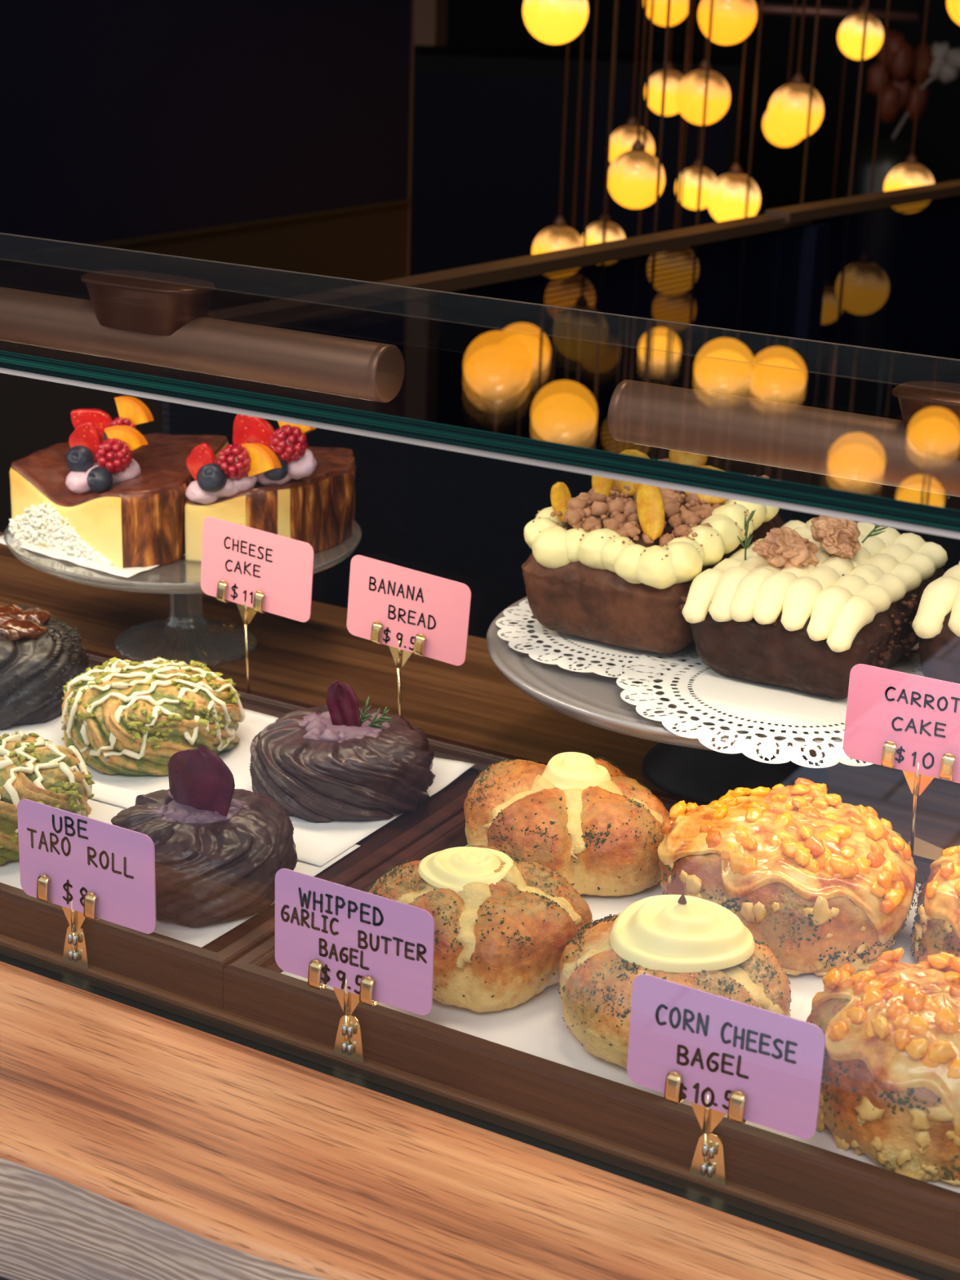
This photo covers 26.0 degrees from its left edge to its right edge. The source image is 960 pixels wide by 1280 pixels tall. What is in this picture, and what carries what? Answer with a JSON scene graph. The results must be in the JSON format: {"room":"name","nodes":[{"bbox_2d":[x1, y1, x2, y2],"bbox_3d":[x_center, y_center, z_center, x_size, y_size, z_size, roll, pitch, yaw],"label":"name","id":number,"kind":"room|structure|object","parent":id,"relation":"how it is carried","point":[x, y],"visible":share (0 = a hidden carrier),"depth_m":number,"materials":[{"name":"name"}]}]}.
{"room":"food shop","nodes":[
{"label":"food shop","id":0,"kind":"room"},
{"bbox_2d":[0,0,411,608],"bbox_3d":[-0.452,-1.048,2.551,0.060,3.100,1.184,14,23,32],"label":"wall","id":1,"kind":"structure","parent":0,"point":[120,119],"depth_m":2.76,"materials":[{"name":"black paint"}]},
{"bbox_2d":[0,198,410,263],"bbox_3d":[-0.446,-0.522,2.714,0.012,0.007,1.184,14,23,32],"label":"trim","id":2,"kind":"structure","parent":1,"relation":"attached to","point":[33,255],"depth_m":2.80,"materials":[{"name":"brown wood"}]},
{"bbox_2d":[400,0,415,565],"bbox_3d":[-0.114,-1.199,3.021,0.060,3.100,0.006,14,23,32],"label":"trim","id":3,"kind":"structure","parent":1,"relation":"attached to","point":[413,2],"depth_m":3.15,"materials":[{"name":"brown"}]},
{"bbox_2d":[403,394,959,639],"bbox_3d":[1.111,0.312,3.675,7.800,0.100,5.620,12,22,28],"label":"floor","id":4,"kind":"structure","parent":0,"point":[762,394],"depth_m":4.96,"materials":[{"name":"brown wood"}]},
{"bbox_2d":[413,0,447,46],"bbox_3d":[-0.122,-2.040,5.458,0.072,3.100,0.060,12,22,28],"label":"trim","id":5,"kind":"structure","parent":4,"relation":"on","point":[430,15],"depth_m":5.57,"materials":[{"name":"brown wood"}]},
{"bbox_2d":[161,179,959,639],"bbox_3d":[0.407,0.005,2.645,0.055,1.106,2.223,16,23,35],"label":"balustrade","id":6,"kind":"object","parent":4,"relation":"on","point":[892,282],"visible":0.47,"depth_m":2.13,"materials":[{"name":"black"}]},
{"bbox_2d":[408,44,742,500],"bbox_3d":[0.214,-0.943,5.382,0.800,1.098,0.406,2,19,-1],"label":"wall","id":7,"kind":"structure","parent":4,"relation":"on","point":[487,122],"depth_m":5.08,"materials":[{"name":"black"}]},
{"bbox_2d":[812,30,959,528],"bbox_3d":[0.869,-0.703,4.574,0.220,1.216,0.233,-14,25,-39],"label":"flower arrangement","id":8,"kind":"object","parent":4,"relation":"on","point":[942,63],"visible":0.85,"depth_m":4.40,"materials":[{"name":"black plant"}]},
{"bbox_2d":[446,0,959,410],"bbox_3d":[2.550,-1.935,5.424,7.800,3.100,0.100,12,22,28],"label":"wall","id":9,"kind":"structure","parent":0,"point":[777,171],"depth_m":6.42,"materials":[{"name":"black"}]},
{"bbox_3d":[1.146,-2.674,2.516,7.800,0.100,5.900,12,22,28],"label":"ceiling","id":10,"kind":"structure","parent":0,"visible":0},
{"bbox_2d":[522,0,588,44],"bbox_3d":[0.121,-1.592,2.240,0.080,1.833,0.080,12,22,28],"label":"pendant lamp","id":11,"kind":"object","parent":10,"relation":"hanging from","point":[553,22],"visible":1,"depth_m":2.50,"materials":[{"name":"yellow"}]},
{"bbox_2d":[532,41,583,254],"bbox_3d":[0.153,-1.584,2.785,0.080,2.200,0.080,12,22,28],"label":"pendant lamp","id":12,"kind":"object","parent":10,"relation":"hanging from","point":[557,237],"visible":0.5,"depth_m":3.10,"materials":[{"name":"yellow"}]},
{"bbox_2d":[553,215,565,226],"bbox_3d":[0.119,-0.626,3.115,0.018,0.016,0.018,12,22,28],"label":"socket","id":13,"kind":"object","parent":12,"relation":"attached to","point":[559,222],"depth_m":3.11,"materials":[{"name":"brown metal"}]},
{"bbox_2d":[572,28,583,230],"bbox_3d":[0.178,-1.580,2.913,0.080,2.290,0.080,12,22,28],"label":"pendant lamp","id":14,"kind":"object","parent":10,"relation":"hanging from","point":[582,31],"visible":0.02,"depth_m":3.19,"materials":[{"name":"brown"}]},
{"bbox_2d":[583,0,598,245],"bbox_3d":[0.181,-1.486,2.640,0.080,2.289,0.080,12,22,28],"label":"pendant lamp","id":15,"kind":"object","parent":10,"relation":"hanging from","point":[596,1],"visible":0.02,"depth_m":2.90,"materials":[{"name":"brown"}]},
{"bbox_2d":[590,0,617,484],"bbox_3d":[0.188,-1.251,2.484,0.080,2.632,0.080,12,22,28],"label":"pendant lamp","id":16,"kind":"object","parent":10,"relation":"hanging from","point":[615,1],"visible":0.02,"depth_m":2.68,"materials":[{"name":"brown"}]},
{"bbox_2d":[582,213,625,244],"bbox_3d":[0.261,-1.761,3.431,0.080,2.280,0.080,12,22,28],"label":"pendant lamp","id":17,"kind":"object","parent":10,"relation":"hanging from","point":[594,232],"visible":0.44,"depth_m":3.76,"materials":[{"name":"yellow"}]},
{"bbox_2d":[600,213,609,222],"bbox_3d":[0.226,-0.766,3.774,0.018,0.016,0.018,12,22,28],"label":"socket","id":18,"kind":"object","parent":17,"relation":"attached to","point":[602,217],"depth_m":3.77,"materials":[{"name":"brown metal"}]},
{"bbox_2d":[604,0,617,241],"bbox_3d":[0.256,-1.653,3.401,0.080,2.465,0.080,12,22,28],"label":"pendant lamp","id":19,"kind":"object","parent":10,"relation":"hanging from","point":[617,0],"visible":0.02,"depth_m":3.64,"materials":[{"name":"brown"}]},
{"bbox_2d":[604,0,653,452],"bbox_3d":[0.262,-1.431,2.743,0.080,2.455,0.080,12,22,28],"label":"pendant lamp","id":20,"kind":"object","parent":10,"relation":"hanging from","point":[652,1],"visible":0.02,"depth_m":2.96,"materials":[{"name":"brown"}]},
{"bbox_2d":[608,0,654,163],"bbox_3d":[0.287,-1.776,3.185,0.080,2.089,0.080,12,22,28],"label":"pendant lamp","id":21,"kind":"object","parent":10,"relation":"hanging from","point":[621,141],"visible":0.59,"depth_m":3.48,"materials":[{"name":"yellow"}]},
{"bbox_2d":[626,115,637,126],"bbox_3d":[0.256,-0.871,3.497,0.018,0.016,0.018,12,22,28],"label":"socket","id":22,"kind":"object","parent":21,"relation":"attached to","point":[632,122],"depth_m":3.49,"materials":[{"name":"brown metal"}]},
{"bbox_2d":[608,0,665,208],"bbox_3d":[0.248,-1.574,2.557,0.080,2.064,0.080,12,22,28],"label":"pendant lamp","id":23,"kind":"object","parent":10,"relation":"hanging from","point":[633,175],"visible":0.94,"depth_m":2.85,"materials":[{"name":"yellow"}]},
{"bbox_2d":[631,139,644,151],"bbox_3d":[0.217,-0.680,2.865,0.018,0.016,0.018,12,22,28],"label":"socket","id":24,"kind":"object","parent":23,"relation":"attached to","point":[637,145],"depth_m":2.86,"materials":[{"name":"brown metal"}]},
{"bbox_2d":[653,0,671,233],"bbox_3d":[0.241,-1.234,2.299,0.080,2.540,0.080,12,22,28],"label":"pendant lamp","id":25,"kind":"object","parent":10,"relation":"hanging from","point":[668,1],"visible":0.02,"depth_m":2.51,"materials":[{"name":"brown"}]},
{"bbox_2d":[644,25,684,115],"bbox_3d":[0.364,-1.882,3.378,0.080,2.010,0.080,12,22,28],"label":"pendant lamp","id":26,"kind":"object","parent":10,"relation":"hanging from","point":[673,77],"visible":0.71,"depth_m":3.66,"materials":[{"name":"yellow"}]},
{"bbox_2d":[666,61,673,70],"bbox_3d":[0.333,-1.014,3.677,0.018,0.016,0.018,12,22,28],"label":"socket","id":27,"kind":"object","parent":26,"relation":"attached to","point":[669,65],"depth_m":3.67,"materials":[{"name":"brown metal"}]},
{"bbox_2d":[643,0,688,26],"bbox_3d":[0.345,-1.913,3.223,0.080,1.852,0.080,12,22,28],"label":"pendant lamp","id":28,"kind":"object","parent":10,"relation":"hanging from","point":[678,8],"visible":0.77,"depth_m":3.49,"materials":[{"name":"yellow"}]},
{"bbox_2d":[674,0,691,230],"bbox_3d":[0.332,-1.585,2.850,0.080,2.229,0.080,12,22,28],"label":"pendant lamp","id":29,"kind":"object","parent":10,"relation":"hanging from","point":[690,1],"visible":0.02,"depth_m":3.13,"materials":[{"name":"brown"}]},
{"bbox_2d":[678,0,694,229],"bbox_3d":[0.391,-1.692,3.413,0.080,2.390,0.080,12,22,28],"label":"pendant lamp","id":30,"kind":"object","parent":10,"relation":"hanging from","point":[693,2],"visible":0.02,"depth_m":3.69,"materials":[{"name":"brown"}]},
{"bbox_2d":[675,35,716,209],"bbox_3d":[0.440,-1.842,3.548,0.080,2.192,0.080,12,22,28],"label":"pendant lamp","id":31,"kind":"object","parent":10,"relation":"hanging from","point":[691,178],"visible":0.67,"depth_m":3.86,"materials":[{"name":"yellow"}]},
{"bbox_2d":[693,158,700,167],"bbox_3d":[0.406,-0.888,3.877,0.018,0.016,0.018,12,22,28],"label":"socket","id":32,"kind":"object","parent":31,"relation":"attached to","point":[696,164],"depth_m":3.87,"materials":[{"name":"brown metal"}]},
{"bbox_2d":[675,36,730,124],"bbox_3d":[0.359,-1.690,2.756,0.080,1.968,0.080,12,22,28],"label":"pendant lamp","id":33,"kind":"object","parent":10,"relation":"hanging from","point":[690,94],"visible":0.94,"depth_m":3.04,"materials":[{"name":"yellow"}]},
{"bbox_2d":[698,58,711,70],"bbox_3d":[0.330,-0.842,3.049,0.018,0.016,0.018,12,22,28],"label":"socket","id":34,"kind":"object","parent":33,"relation":"attached to","point":[702,66],"depth_m":3.04,"materials":[{"name":"brown metal"}]},
{"bbox_2d":[695,0,713,226],"bbox_3d":[0.321,-1.292,2.587,0.080,2.611,0.080,12,22,28],"label":"pendant lamp","id":35,"kind":"object","parent":10,"relation":"hanging from","point":[712,1],"visible":0.02,"depth_m":2.79,"materials":[{"name":"brown"}]},
{"bbox_2d":[697,0,756,44],"bbox_3d":[0.364,-1.680,2.536,0.080,1.842,0.080,12,22,28],"label":"pendant lamp","id":36,"kind":"object","parent":10,"relation":"hanging from","point":[733,21],"visible":0.99,"depth_m":2.80,"materials":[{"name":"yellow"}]},
{"bbox_2d":[706,37,760,222],"bbox_3d":[0.415,-1.624,2.799,0.080,2.117,0.080,12,22,28],"label":"pendant lamp","id":37,"kind":"object","parent":10,"relation":"hanging from","point":[726,196],"visible":0.84,"depth_m":3.10,"materials":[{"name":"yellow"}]},
{"bbox_2d":[729,162,742,173],"bbox_3d":[0.383,-0.705,3.115,0.018,0.016,0.018,12,22,28],"label":"socket","id":38,"kind":"object","parent":37,"relation":"attached to","point":[735,169],"depth_m":3.11,"materials":[{"name":"brown metal"}]},
{"bbox_2d":[726,0,763,467],"bbox_3d":[0.408,-1.301,2.771,0.080,2.710,0.080,12,22,28],"label":"pendant lamp","id":39,"kind":"object","parent":10,"relation":"hanging from","point":[762,1],"visible":0.02,"depth_m":2.96,"materials":[{"name":"brown"}]},
{"bbox_2d":[762,0,801,146],"bbox_3d":[0.574,-1.848,3.370,0.080,2.055,0.080,12,22,28],"label":"pendant lamp","id":40,"kind":"object","parent":10,"relation":"hanging from","point":[770,133],"visible":0.33,"depth_m":3.67,"materials":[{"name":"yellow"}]},
{"bbox_2d":[767,0,823,139],"bbox_3d":[0.486,-1.658,2.691,0.080,1.977,0.080,12,22,28],"label":"pendant lamp","id":41,"kind":"object","parent":10,"relation":"hanging from","point":[788,108],"visible":0.94,"depth_m":2.97,"materials":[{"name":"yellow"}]},
{"bbox_2d":[791,71,804,84],"bbox_3d":[0.456,-0.805,2.985,0.018,0.016,0.018,12,22,28],"label":"socket","id":42,"kind":"object","parent":41,"relation":"attached to","point":[797,78],"depth_m":2.98,"materials":[{"name":"brown metal"}]},
{"bbox_2d":[800,0,820,204],"bbox_3d":[0.474,-1.288,2.678,0.080,2.668,0.080,12,22,28],"label":"pendant lamp","id":43,"kind":"object","parent":10,"relation":"hanging from","point":[818,1],"visible":0.02,"depth_m":2.87,"materials":[{"name":"brown"}]},
{"bbox_2d":[754,0,921,22],"bbox_3d":[0.865,-2.351,4.598,0.400,1.886,0.024,2,19,0],"label":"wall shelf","id":44,"kind":"object","parent":10,"relation":"hanging from","point":[769,9],"visible":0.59,"depth_m":4.89,"materials":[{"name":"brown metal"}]},
{"bbox_2d":[832,0,851,199],"bbox_3d":[0.739,-1.800,3.849,0.080,2.447,0.080,12,22,28],"label":"pendant lamp","id":45,"kind":"object","parent":10,"relation":"hanging from","point":[850,2],"visible":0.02,"depth_m":4.11,"materials":[{"name":"brown"}]},
{"bbox_2d":[822,0,869,485],"bbox_3d":[0.506,-1.246,2.486,0.080,2.621,0.080,12,22,28],"label":"pendant lamp","id":46,"kind":"object","parent":10,"relation":"hanging from","point":[867,1],"visible":0.02,"depth_m":2.67,"materials":[{"name":"brown"}]},
{"bbox_2d":[837,0,883,59],"bbox_3d":[0.705,-1.932,3.395,0.080,1.905,0.080,12,22,28],"label":"pendant lamp","id":47,"kind":"object","parent":10,"relation":"hanging from","point":[850,35],"visible":0.9,"depth_m":3.67,"materials":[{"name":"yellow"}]},
{"bbox_2d":[857,4,865,13],"bbox_3d":[0.676,-1.113,3.677,0.018,0.016,0.018,12,22,28],"label":"socket","id":48,"kind":"object","parent":47,"relation":"attached to","point":[861,10],"depth_m":3.67,"materials":[{"name":"brown metal"}]},
{"bbox_2d":[867,0,890,215],"bbox_3d":[0.610,-1.547,2.779,0.080,2.236,0.080,12,22,28],"label":"pendant lamp","id":49,"kind":"object","parent":10,"relation":"hanging from","point":[888,1],"visible":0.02,"depth_m":3.04,"materials":[{"name":"brown"}]},
{"bbox_2d":[884,0,933,213],"bbox_3d":[0.723,-1.689,3.017,0.080,2.116,0.080,12,22,28],"label":"pendant lamp","id":50,"kind":"object","parent":10,"relation":"hanging from","point":[910,174],"visible":0.63,"depth_m":3.32,"materials":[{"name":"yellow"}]},
{"bbox_2d":[906,153,917,164],"bbox_3d":[0.691,-0.770,3.334,0.018,0.016,0.018,12,22,28],"label":"socket","id":51,"kind":"object","parent":50,"relation":"attached to","point":[911,159],"depth_m":3.33,"materials":[{"name":"brown metal"}]},
{"bbox_2d":[946,0,959,25],"bbox_3d":[0.742,-1.742,2.717,0.080,1.818,0.080,12,22,28],"label":"pendant lamp","id":52,"kind":"object","parent":10,"relation":"hanging from","point":[953,6],"visible":1,"depth_m":2.99,"materials":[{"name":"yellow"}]},
{"bbox_3d":[0.043,0.584,1.376,2.400,0.815,0.620,12,22,28],"label":"wall","id":53,"kind":"structure","parent":0,"visible":0},
{"bbox_2d":[0,960,917,1279],"bbox_3d":[-0.073,0.229,1.015,2.405,0.081,0.358,12,22,28],"label":"countertop","id":54,"kind":"structure","parent":53,"relation":"on","point":[135,1144],"depth_m":0.90,"materials":[{"name":"brown wood"}]},
{"bbox_2d":[0,532,959,1273],"bbox_3d":[0.060,0.146,1.228,2.400,0.060,0.562,12,22,28],"label":"shelf","id":55,"kind":"object","parent":54,"relation":"on","point":[473,702],"visible":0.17,"depth_m":1.43,"materials":[{"name":"brown wood"}]},
{"bbox_2d":[4,519,361,666],"bbox_3d":[-0.213,-0.037,1.506,0.253,0.088,0.253,12,22,28],"label":"glass cake stand","id":56,"kind":"object","parent":55,"relation":"on","point":[183,576],"visible":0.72,"depth_m":1.45,"materials":[{"name":"clear glass"}]},
{"bbox_2d":[0,535,185,577],"bbox_3d":[-0.261,-0.072,1.488,0.132,0.002,0.132,12,22,28],"label":"liner","id":57,"kind":"object","parent":56,"relation":"on","point":[127,572],"visible":0.23,"depth_m":1.43,"materials":[{"name":"white paper"}]},
{"bbox_2d":[8,395,228,568],"bbox_3d":[-0.245,-0.126,1.494,0.134,0.103,0.164,12,22,28],"label":"cheesecake slice","id":58,"kind":"object","parent":57,"relation":"on","point":[113,494],"visible":0.97,"depth_m":1.45,"materials":[{"name":"brown food"}]},
{"bbox_2d":[184,413,355,562],"bbox_3d":[-0.146,-0.118,1.477,0.095,0.105,0.157,12,22,28],"label":"cheesecake slice","id":59,"kind":"object","parent":56,"relation":"on","point":[270,480],"visible":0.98,"depth_m":1.44,"materials":[{"name":"brown food"}]},
{"bbox_2d":[0,648,535,1008],"bbox_3d":[-0.246,0.082,1.252,0.464,0.024,0.318,12,22,28],"label":"wooden tray","id":60,"kind":"object","parent":55,"relation":"on","point":[187,970],"visible":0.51,"depth_m":1.07,"materials":[{"name":"brown wood"}]},
{"bbox_2d":[0,799,360,947],"bbox_3d":[-0.283,0.096,1.197,0.414,0.001,0.153,12,22,28],"label":"sheet","id":61,"kind":"object","parent":60,"relation":"on","point":[203,935],"visible":0.21,"depth_m":1.10,"materials":[{"name":"white paper"}]},
{"bbox_2d":[0,730,95,864],"bbox_3d":[-0.269,0.082,1.157,0.109,0.050,0.109,-10,22,-31],"label":"roll","id":62,"kind":"object","parent":61,"relation":"on","point":[33,767],"visible":0.84,"depth_m":1.13,"materials":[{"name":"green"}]},
{"bbox_2d":[111,745,297,926],"bbox_3d":[-0.147,0.093,1.096,0.100,0.077,0.101,12,22,28],"label":"roll","id":63,"kind":"object","parent":61,"relation":"on","point":[220,848],"visible":0.86,"depth_m":1.07,"materials":[{"name":"purple"}]},
{"bbox_2d":[0,708,475,866],"bbox_3d":[-0.223,0.060,1.299,0.413,0.004,0.169,12,22,28],"label":"sheet","id":64,"kind":"object","parent":60,"relation":"on","point":[317,843],"visible":0.22,"depth_m":1.23,"materials":[{"name":"white paper"}]},
{"bbox_2d":[0,603,91,729],"bbox_3d":[-0.312,0.011,1.339,0.118,0.062,0.114,4,19,6],"label":"bun","id":65,"kind":"object","parent":64,"relation":"on","point":[40,653],"visible":0.94,"depth_m":1.31,"materials":[{"name":"food"}]},
{"bbox_2d":[60,657,245,775],"bbox_3d":[-0.205,0.042,1.282,0.111,0.048,0.115,12,22,28],"label":"roll","id":66,"kind":"object","parent":64,"relation":"on","point":[128,717],"visible":0.92,"depth_m":1.25,"materials":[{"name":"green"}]},
{"bbox_2d":[248,680,435,822],"bbox_3d":[-0.079,0.058,1.221,0.107,0.066,0.108,12,22,28],"label":"roll","id":67,"kind":"object","parent":64,"relation":"on","point":[340,759],"visible":0.99,"depth_m":1.19,"materials":[{"name":"purple"}]},
{"bbox_2d":[200,516,314,693],"bbox_3d":[-0.144,-0.018,1.339,0.088,0.114,0.008,11,21,25],"label":"price sign","id":68,"kind":"object","parent":60,"relation":"on","point":[258,571],"visible":1,"depth_m":1.33,"materials":[{"name":"pink paper"}]},
{"bbox_2d":[202,769,479,952],"bbox_3d":[-0.246,0.085,1.253,0.432,0.010,0.286,12,22,28],"label":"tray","id":69,"kind":"object","parent":60,"relation":"on","point":[401,828],"depth_m":1.16,"materials":[{"name":"brown wood"}]},
{"bbox_2d":[346,555,471,715],"bbox_3d":[-0.046,0.006,1.287,0.089,0.109,0.008,11,21,25],"label":"price sign","id":70,"kind":"object","parent":60,"relation":"on","point":[407,611],"visible":1,"depth_m":1.28,"materials":[{"name":"pink paper"}]},
{"bbox_2d":[0,232,959,1279],"bbox_3d":[-0.014,0.035,1.046,2.400,0.364,0.272,12,22,28],"label":"glass display case","id":71,"kind":"object","parent":55,"relation":"on","point":[900,514],"visible":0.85,"depth_m":0.88,"materials":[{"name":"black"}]},
{"bbox_2d":[17,799,155,968],"bbox_3d":[-0.196,0.127,1.035,0.086,0.084,0.009,11,21,25],"label":"price sign","id":72,"kind":"object","parent":71,"relation":"on","point":[94,869],"visible":1,"depth_m":1.03,"materials":[{"name":"purple paper"}]},
{"bbox_2d":[0,270,404,402],"bbox_3d":[-0.272,-0.202,1.247,0.517,0.049,0.045,12,22,28],"label":"strip light","id":73,"kind":"object","parent":71,"relation":"attached to","point":[147,317],"visible":1,"depth_m":1.18,"materials":[{"name":"brown metal"}]},
{"bbox_2d":[275,868,434,1062],"bbox_3d":[-0.060,0.155,0.961,0.086,0.088,0.007,12,22,28],"label":"price sign","id":74,"kind":"object","parent":71,"relation":"on","point":[371,948],"visible":1,"depth_m":0.96,"materials":[{"name":"purple"}]},
{"bbox_2d":[626,973,825,1186],"bbox_3d":[0.100,0.190,0.874,0.087,0.088,0.007,12,22,28],"label":"price sign","id":75,"kind":"object","parent":71,"relation":"on","point":[721,1055],"visible":1,"depth_m":0.87,"materials":[{"name":"purple"}]},
{"bbox_2d":[607,379,959,497],"bbox_3d":[0.298,-0.076,0.940,0.524,0.049,0.045,12,22,28],"label":"strip light","id":76,"kind":"object","parent":71,"relation":"attached to","point":[920,451],"visible":1,"depth_m":1.00,"materials":[{"name":"brown metal"}]},
{"bbox_2d":[223,761,959,1259],"bbox_3d":[0.156,0.171,1.035,0.465,0.024,0.318,12,22,28],"label":"wooden tray","id":77,"kind":"object","parent":55,"relation":"on","point":[908,1209],"visible":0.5,"depth_m":0.92,"materials":[{"name":"brown wood"}]},
{"bbox_2d":[281,844,959,1193],"bbox_3d":[0.155,0.168,1.032,0.429,0.001,0.291,12,22,28],"label":"sheet","id":78,"kind":"object","parent":77,"relation":"on","point":[536,1026],"visible":0.15,"depth_m":0.98,"materials":[{"name":"white paper"}]},
{"bbox_2d":[365,844,592,1013],"bbox_3d":[-0.003,0.133,1.027,0.110,0.055,0.104,12,22,28],"label":"bagel","id":79,"kind":"object","parent":78,"relation":"on","point":[504,926],"visible":0.8,"depth_m":0.99,"materials":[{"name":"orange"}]},
{"bbox_2d":[463,751,670,896],"bbox_3d":[0.049,0.092,1.142,0.111,0.060,0.110,-1,19,-8],"label":"bagel","id":80,"kind":"object","parent":78,"relation":"on","point":[578,815],"visible":0.94,"depth_m":1.11,"materials":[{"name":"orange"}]},
{"bbox_2d":[557,892,791,1068],"bbox_3d":[0.091,0.150,0.968,0.113,0.067,0.110,8,20,17],"label":"bagel","id":81,"kind":"object","parent":78,"relation":"on","point":[693,942],"visible":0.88,"depth_m":0.95,"materials":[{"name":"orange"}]},
{"bbox_2d":[657,777,918,975],"bbox_3d":[0.159,0.118,1.084,0.136,0.070,0.132,8,20,17],"label":"bagel","id":82,"kind":"object","parent":78,"relation":"on","point":[815,877],"visible":0.95,"depth_m":1.04,"materials":[{"name":"orange food"}]},
{"bbox_2d":[805,946,959,1185],"bbox_3d":[0.198,0.178,0.903,0.112,0.073,0.113,-3,20,-15],"label":"bagel","id":83,"kind":"object","parent":78,"relation":"on","point":[890,1088],"visible":0.91,"depth_m":0.87,"materials":[{"name":"orange food"}]},
{"bbox_2d":[910,844,959,962],"bbox_3d":[0.274,0.137,1.043,0.110,0.064,0.108,0,19,-6],"label":"bagel","id":84,"kind":"object","parent":78,"relation":"on","point":[936,929],"visible":0.92,"depth_m":1.03,"materials":[{"name":"orange food"}]},
{"bbox_2d":[843,663,959,857],"bbox_3d":[0.240,0.072,1.103,0.086,0.124,0.053,12,22,28],"label":"price sign","id":85,"kind":"object","parent":77,"relation":"on","point":[909,723],"visible":1,"depth_m":1.08,"materials":[{"name":"pink paper"}]},
{"bbox_2d":[486,596,921,804],"bbox_3d":[0.164,0.044,1.310,0.322,0.086,0.322,12,22,28],"label":"cake stand","id":86,"kind":"object","parent":55,"relation":"on","point":[679,766],"visible":0.25,"depth_m":1.26,"materials":[{"name":"grey metal"}]},
{"bbox_2d":[495,599,710,680],"bbox_3d":[0.100,-0.006,1.314,0.178,0.001,0.180,1,19,-3],"label":"doily","id":87,"kind":"object","parent":86,"relation":"on","point":[562,662],"visible":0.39,"depth_m":1.28,"materials":[{"name":"white paper"}]},
{"bbox_2d":[521,448,785,654],"bbox_3d":[0.117,-0.068,1.320,0.132,0.112,0.198,14,22,31],"label":"bread loaf","id":88,"kind":"object","parent":87,"relation":"on","point":[602,566],"visible":0.7,"depth_m":1.26,"materials":[{"name":"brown food"}]},
{"bbox_2d":[616,643,924,768],"bbox_3d":[0.177,0.034,1.215,0.194,0.007,0.196,1,19,-3],"label":"doily","id":89,"kind":"object","parent":86,"relation":"on","point":[741,698],"visible":0.47,"depth_m":1.19,"materials":[{"name":"white paper"}]},
{"bbox_2d":[679,509,947,698],"bbox_3d":[0.207,-0.038,1.250,0.123,0.106,0.179,12,22,28],"label":"loaf","id":90,"kind":"object","parent":89,"relation":"on","point":[797,607],"visible":0.96,"depth_m":1.20,"materials":[{"name":"beige food"}]},
{"bbox_2d":[906,836,943,860],"bbox_3d":[0.268,0.128,1.199,0.021,0.006,0.058,-15,26,-41],"label":"wooden board","id":91,"kind":"object","parent":55,"relation":"on","point":[924,849],"visible":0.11,"depth_m":1.21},
{"bbox_3d":[0.412,0.077,1.242,0.164,0.084,0.164,12,22,28],"label":"round board","id":92,"kind":"object","parent":55,"relation":"on","visible":0},
{"bbox_2d":[895,647,921,675],"bbox_3d":[0.323,0.026,1.243,0.155,0.001,0.156,1,19,-3],"label":"doily","id":93,"kind":"object","parent":92,"relation":"on","point":[907,660],"visible":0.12,"depth_m":1.27,"materials":[{"name":"white paper"}]},
{"bbox_2d":[911,491,959,684],"bbox_3d":[0.319,-0.042,1.234,0.144,0.131,0.163,12,22,28],"label":"loaf","id":94,"kind":"object","parent":93,"relation":"on","point":[936,622],"visible":0.81,"depth_m":1.19,"materials":[{"name":"beige food"}]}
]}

